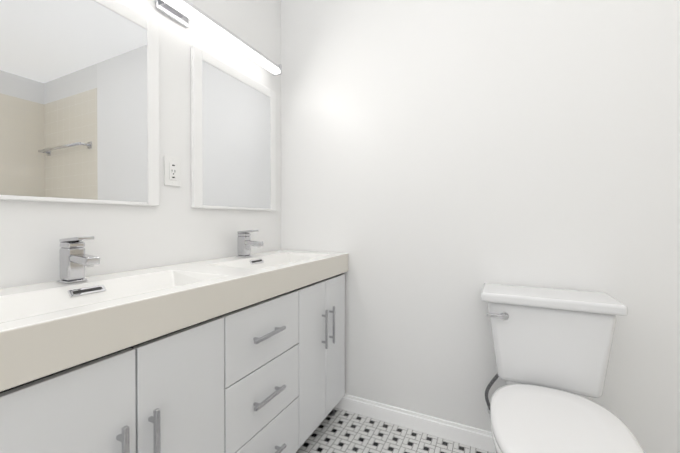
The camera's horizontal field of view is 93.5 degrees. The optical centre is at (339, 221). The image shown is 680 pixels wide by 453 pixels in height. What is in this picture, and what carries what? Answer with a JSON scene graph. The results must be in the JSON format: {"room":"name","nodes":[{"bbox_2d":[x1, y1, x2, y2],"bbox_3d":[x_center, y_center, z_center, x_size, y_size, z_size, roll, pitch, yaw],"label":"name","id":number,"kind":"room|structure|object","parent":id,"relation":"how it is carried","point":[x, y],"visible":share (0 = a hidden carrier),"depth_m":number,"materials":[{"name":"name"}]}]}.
{"room":"bathroom","nodes":[
{"label":"bathroom","id":0,"kind":"room"},
{"bbox_2d":[0,0,280,288],"bbox_3d":[-1.065,-0.167,0.611,0.120,2.400,3.240,0,0,26],"label":"wall","id":1,"kind":"structure","parent":0,"point":[174,227],"depth_m":1.28,"materials":[{"name":"white paint"}]},
{"bbox_2d":[0,0,158,205],"bbox_3d":[-0.815,-0.402,0.963,0.020,0.687,0.560,0,0,26],"label":"mirror","id":2,"kind":"object","parent":1,"relation":"attached to","point":[79,101],"visible":1,"depth_m":0.98,"materials":[{"name":"white mirror"}]},
{"bbox_2d":[164,156,180,186],"bbox_3d":[-0.669,-0.202,1.278,0.009,0.116,0.070,0,0,26],"label":"electrical outlet plate","id":3,"kind":"object","parent":1,"relation":"attached to","point":[171,171],"visible":1,"depth_m":1.27,"materials":[{"name":"white plastic"}]},
{"bbox_2d":[155,0,281,75],"bbox_3d":[-0.631,-0.855,1.256,0.093,0.090,1.214,0,0,26],"label":"wall lamp","id":4,"kind":"object","parent":1,"relation":"attached to","point":[181,12],"visible":1,"depth_m":1.35,"materials":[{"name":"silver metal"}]},
{"bbox_2d":[191,45,275,210],"bbox_3d":[-0.503,-0.406,1.605,0.020,0.687,0.560,0,0,26],"label":"mirror","id":5,"kind":"object","parent":1,"relation":"attached to","point":[233,138],"visible":1,"depth_m":1.54,"materials":[{"name":"white mirror"}]},
{"bbox_2d":[296,407,491,452],"bbox_3d":[0.302,1.087,-0.046,3.160,0.100,3.240,0,0,26],"label":"floor","id":6,"kind":"structure","parent":0,"point":[341,431],"depth_m":1.51,"materials":[{"name":"tile"}]},
{"bbox_2d":[0,250,347,452],"bbox_3d":[-0.460,0.601,1.186,0.464,0.858,1.437,0,0,26],"label":"bathroom vanity","id":7,"kind":"object","parent":6,"relation":"on","point":[234,354],"visible":1,"depth_m":0.86,"materials":[{"name":"white wood"}]},
{"bbox_2d":[57,236,99,283],"bbox_3d":[-0.739,0.107,0.908,0.135,0.132,0.052,0,0,26],"label":"faucet","id":8,"kind":"object","parent":7,"relation":"on","point":[75,259],"visible":0.98,"depth_m":0.90,"materials":[{"name":"silver metal"}]},
{"bbox_2d":[236,230,263,256],"bbox_3d":[-0.432,0.103,1.540,0.135,0.132,0.052,0,0,26],"label":"faucet","id":9,"kind":"object","parent":7,"relation":"on","point":[245,242],"visible":1,"depth_m":1.53,"materials":[{"name":"silver metal"}]},
{"bbox_2d":[481,283,643,452],"bbox_3d":[0.684,0.653,1.017,0.444,0.755,0.745,0,0,26],"label":"toilet","id":10,"kind":"object","parent":6,"relation":"on","point":[552,349],"visible":1,"depth_m":1.12,"materials":[{"name":"white ceramic"}]},
{"bbox_2d":[281,0,679,452],"bbox_3d":[0.565,-0.172,1.553,1.990,2.400,0.120,0,0,26],"label":"wall","id":11,"kind":"structure","parent":0,"point":[443,162],"depth_m":1.46,"materials":[{"name":"white paint"}]},
{"bbox_2d":[335,394,495,452],"bbox_3d":[0.535,0.985,1.499,1.990,0.086,0.014,0,0,26],"label":"baseboard","id":12,"kind":"structure","parent":11,"relation":"attached to","point":[481,439],"depth_m":1.56,"materials":[{"name":"white wood"}]}
]}

